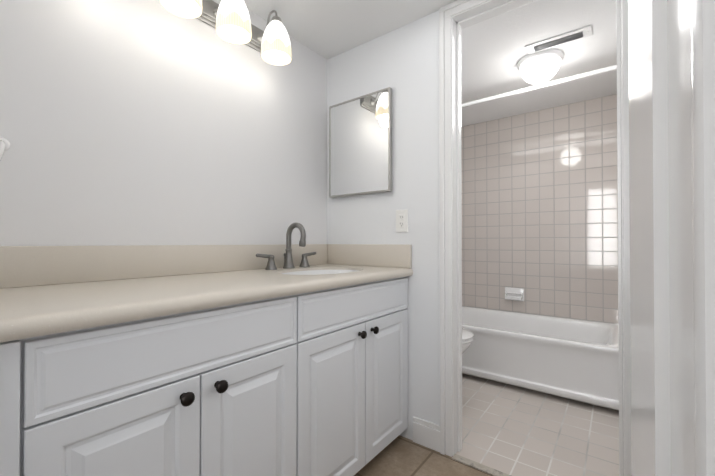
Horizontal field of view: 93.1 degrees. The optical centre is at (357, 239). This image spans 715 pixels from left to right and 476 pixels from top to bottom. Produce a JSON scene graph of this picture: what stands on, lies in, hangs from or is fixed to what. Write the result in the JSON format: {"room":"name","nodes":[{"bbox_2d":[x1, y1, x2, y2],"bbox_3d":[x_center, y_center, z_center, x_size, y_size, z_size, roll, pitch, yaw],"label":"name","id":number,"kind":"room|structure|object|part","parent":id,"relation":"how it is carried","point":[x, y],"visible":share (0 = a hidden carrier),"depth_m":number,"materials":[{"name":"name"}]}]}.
{"room":"bathroom","nodes":[
{"label":"bathroom","id":0,"kind":"room"},
{"bbox_2d":[0,0,326,245],"bbox_3d":[-0.563,-0.047,1.627,0.100,2.090,4.640,0,-1,37],"label":"wall","id":1,"kind":"structure","parent":0,"point":[138,122],"depth_m":1.27,"materials":[{"name":"white paint"}]},
{"bbox_2d":[0,137,9,160],"bbox_3d":[-1.006,-0.238,0.919,0.056,0.103,0.095,0,-1,37],"label":"hook","id":2,"kind":"object","parent":1,"relation":"attached to","point":[4,144],"visible":0.98,"depth_m":0.94,"materials":[{"name":"white"}]},
{"bbox_3d":[-1.007,-0.233,0.912,0.049,0.091,0.083,0,-1,37],"label":"hook arm","id":3,"kind":"part","parent":2,"relation":"part of"},
{"bbox_2d":[0,244,327,285],"bbox_3d":[-0.641,0.082,1.422,0.020,0.118,1.534,0,-1,37],"label":"backsplash","id":4,"kind":"structure","parent":1,"relation":"attached to","point":[19,265],"depth_m":1.17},
{"bbox_2d":[160,0,291,65],"bbox_3d":[-0.595,-0.961,1.341,0.204,0.234,0.855,0,-1,37],"label":"sconce","id":5,"kind":"object","parent":1,"relation":"attached to","point":[229,21],"visible":1,"depth_m":1.45,"materials":[{"name":"white glass"}]},
{"bbox_3d":[-0.639,-0.927,1.230,0.139,0.165,0.139,0,-1,37],"label":"lamp shade","id":6,"kind":"part","parent":5,"relation":"part of","materials":[{"name":"beige glass"}]},
{"bbox_3d":[-0.510,-0.926,1.399,0.139,0.165,0.139,0,-1,37],"label":"lamp shade","id":7,"kind":"part","parent":5,"relation":"part of","materials":[{"name":"beige glass"}]},
{"bbox_3d":[-0.414,-1.021,1.604,0.106,0.108,0.009,0,-1,37],"label":"arm","id":8,"kind":"part","parent":5,"relation":"part of"},
{"bbox_3d":[-0.376,-0.924,1.574,0.139,0.165,0.139,0,-1,37],"label":"lamp shade","id":9,"kind":"part","parent":5,"relation":"part of","materials":[{"name":"beige glass"}]},
{"bbox_3d":[0.589,-0.035,3.050,0.002,2.090,0.780,0,-1,37],"label":"wall tile","id":10,"kind":"structure","parent":1,"relation":"attached to","visible":0},
{"bbox_2d":[461,65,616,107],"bbox_3d":[0.995,-0.981,2.307,1.554,0.060,0.060,0,-1,37],"label":"curtain rod","id":11,"kind":"object","parent":10,"relation":"attached to","point":[566,79],"visible":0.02,"depth_m":2.15,"materials":[{"name":"white metal"}]},
{"bbox_2d":[327,10,439,439],"bbox_3d":[0.470,-0.047,1.611,1.560,2.090,0.110,0,-1,37],"label":"wall","id":12,"kind":"structure","parent":0,"point":[402,62],"depth_m":1.70,"materials":[{"name":"white paint"}]},
{"bbox_2d":[329,87,391,197],"bbox_3d":[0.008,-0.516,1.879,0.419,0.538,0.028,0,-1,37],"label":"mirror","id":13,"kind":"object","parent":12,"relation":"attached to","point":[360,145],"visible":0.98,"depth_m":1.85,"materials":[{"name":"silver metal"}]},
{"bbox_2d":[328,244,411,265],"bbox_3d":[0.046,0.086,1.850,0.552,0.118,0.019,0,-1,37],"label":"backsplash","id":14,"kind":"structure","parent":12,"relation":"attached to","point":[342,254],"depth_m":1.82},
{"bbox_2d":[396,209,407,231],"bbox_3d":[0.225,-0.094,1.722,0.070,0.114,0.008,0,-1,37],"label":"outlet","id":15,"kind":"object","parent":12,"relation":"attached to","point":[401,220],"visible":1,"depth_m":1.72,"materials":[{"name":"white plastic"}]},
{"bbox_2d":[413,417,439,451],"bbox_3d":[0.333,0.937,1.631,0.145,0.122,0.012,0,-1,37],"label":"baseboard","id":16,"kind":"structure","parent":12,"relation":"attached to","point":[426,433],"depth_m":1.62,"materials":[{"name":"white wood"}]},
{"bbox_2d":[439,0,630,475],"bbox_3d":[0.717,-0.048,1.420,0.731,2.088,0.139,0,-1,37],"label":"door frame","id":17,"kind":"structure","parent":12,"relation":"attached to","point":[447,12],"depth_m":1.57,"materials":[{"name":"white wood"}]},
{"bbox_2d":[243,0,616,126],"bbox_3d":[0.097,-1.136,1.132,1.760,0.080,4.640,0,-1,37],"label":"ceiling","id":18,"kind":"structure","parent":0,"point":[493,51],"depth_m":1.83,"materials":[{"name":"white paint"}]},
{"bbox_2d":[517,49,563,83],"bbox_3d":[1.107,-1.021,2.058,0.252,0.133,0.252,0,-1,37],"label":"dome ceiling light","id":19,"kind":"object","parent":18,"relation":"attached to","point":[539,67],"visible":1,"depth_m":1.99,"materials":[{"name":"white glass"}]},
{"bbox_3d":[1.107,-1.007,2.058,0.216,0.105,0.216,0,-1,37],"label":"ceiling light glass","id":20,"kind":"part","parent":19,"relation":"part of","materials":[{"name":"white glass"}]},
{"bbox_2d":[525,25,592,54],"bbox_3d":[1.095,-1.082,1.854,0.310,0.015,0.100,0,-1,37],"label":"ceiling vent","id":21,"kind":"object","parent":18,"relation":"in","point":[571,36],"visible":1,"depth_m":1.83,"materials":[{"name":"white metal"}]},
{"bbox_2d":[354,373,618,475],"bbox_3d":[0.097,1.024,1.114,1.760,0.060,4.640,0,-1,37],"label":"floor","id":22,"kind":"structure","parent":0,"point":[511,430],"depth_m":1.67,"materials":[{"name":"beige tile"}]},
{"bbox_2d":[0,274,411,475],"bbox_3d":[-0.417,0.587,1.247,0.584,0.815,1.534,0,-1,37],"label":"bathroom vanity","id":23,"kind":"object","parent":22,"relation":"on","point":[288,358],"depth_m":0.89,"materials":[{"name":"white wood"}]},
{"bbox_3d":[-0.498,0.636,0.727,0.018,0.592,0.318,0,-1,37],"label":"cab door","id":24,"kind":"part","parent":23,"relation":"part of","materials":[{"name":"white wood"}]},
{"bbox_3d":[-0.407,0.379,0.807,0.032,0.033,0.033,0,-1,37],"label":"knob","id":25,"kind":"part","parent":23,"relation":"part of","materials":[{"name":"black metal"}]},
{"bbox_2d":[0,262,411,337],"bbox_3d":[-0.419,0.160,1.252,0.578,0.040,1.534,0,-1,37],"label":"countertop","id":26,"kind":"structure","parent":23,"relation":"on","point":[23,309],"depth_m":0.89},
{"bbox_2d":[256,222,315,269],"bbox_3d":[-0.310,0.030,1.666,0.149,0.227,0.384,0,-1,37],"label":"faucet","id":27,"kind":"object","parent":26,"relation":"on","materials":[{"name":"silver metal"}]},
{"bbox_2d":[284,266,339,273],"bbox_3d":[-0.160,0.243,1.550,0.329,0.178,0.448,0,-1,37],"label":"sink","id":28,"kind":"object","parent":26,"relation":"in","point":[329,271],"depth_m":1.71,"materials":[{"name":"white ceramic"}]},
{"bbox_3d":[-0.354,0.380,0.877,0.032,0.033,0.033,0,-1,37],"label":"knob","id":29,"kind":"part","parent":23,"relation":"part of","materials":[{"name":"black metal"}]},
{"bbox_3d":[-0.302,0.638,0.984,0.018,0.592,0.320,0,-1,37],"label":"cab door","id":30,"kind":"part","parent":23,"relation":"part of","materials":[{"name":"white wood"}]},
{"bbox_3d":[-0.087,0.641,1.264,0.018,0.592,0.374,0,-1,37],"label":"cab door","id":31,"kind":"part","parent":23,"relation":"part of","materials":[{"name":"white wood"}]},
{"bbox_3d":[0.020,0.384,1.366,0.032,0.033,0.033,0,-1,37],"label":"knob","id":32,"kind":"part","parent":23,"relation":"part of","materials":[{"name":"black metal"}]},
{"bbox_3d":[0.074,0.384,1.436,0.032,0.033,0.033,0,-1,37],"label":"knob","id":33,"kind":"part","parent":23,"relation":"part of","materials":[{"name":"black metal"}]},
{"bbox_3d":[0.137,0.643,1.557,0.018,0.592,0.356,0,-1,37],"label":"cab door","id":34,"kind":"part","parent":23,"relation":"part of","materials":[{"name":"white wood"}]},
{"bbox_2d":[462,328,473,353],"bbox_3d":[0.391,0.615,2.195,0.713,0.775,0.460,0,-1,37],"label":"toilet","id":35,"kind":"object","parent":22,"relation":"on","point":[467,338],"visible":0.1,"depth_m":1.97,"materials":[{"name":"white ceramic"}]},
{"bbox_3d":[0.450,0.802,2.148,0.548,0.400,0.368,0,-1,37],"label":"bowl","id":36,"kind":"part","parent":35,"relation":"part of","materials":[{"name":"white ceramic"}]},
{"bbox_3d":[0.463,0.592,2.140,0.532,0.016,0.384,0,-1,37],"label":"seat","id":37,"kind":"part","parent":35,"relation":"part of","materials":[{"name":"white ceramic"}]},
{"bbox_3d":[0.463,0.572,2.140,0.528,0.022,0.380,0,-1,37],"label":"lid","id":38,"kind":"part","parent":35,"relation":"part of","materials":[{"name":"white ceramic"}]},
{"bbox_2d":[452,454,510,475],"bbox_3d":[0.683,0.992,1.366,0.614,0.007,0.040,0,-1,37],"label":"sill","id":39,"kind":"structure","parent":22,"relation":"on","point":[477,465],"depth_m":1.48,"materials":[{"name":"stone"}]},
{"bbox_2d":[462,306,618,409],"bbox_3d":[1.213,0.813,2.577,1.554,0.382,0.758,0,-1,37],"label":"bathtub","id":40,"kind":"object","parent":22,"relation":"on","point":[574,359],"visible":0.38,"depth_m":2.22,"materials":[{"name":"white ceramic"}]},
{"bbox_2d":[461,94,617,323],"bbox_3d":[1.475,-0.036,2.926,1.560,2.090,0.100,0,-1,37],"label":"wall","id":41,"kind":"structure","parent":0,"point":[539,207],"depth_m":2.81,"materials":[{"name":"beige tile"}]},
{"bbox_2d":[505,287,523,300],"bbox_3d":[1.346,0.474,2.918,0.156,0.110,0.061,0,-1,37],"label":"soap dish","id":42,"kind":"object","parent":41,"relation":"attached to","point":[516,294],"visible":1,"depth_m":2.92,"materials":[{"name":"white ceramic"}]},
{"bbox_3d":[-0.532,-0.059,0.300,1.760,2.090,0.110,0,-1,37],"label":"wall","id":43,"kind":"structure","parent":0,"visible":0},
{"bbox_2d":[628,0,714,475],"bbox_3d":[0.278,-0.028,0.235,0.047,2.012,0.760,0,-1,30],"label":"door leaf","id":44,"kind":"structure","parent":43,"relation":"in","point":[671,48],"depth_m":0.41,"materials":[{"name":"white wood"}]}
]}

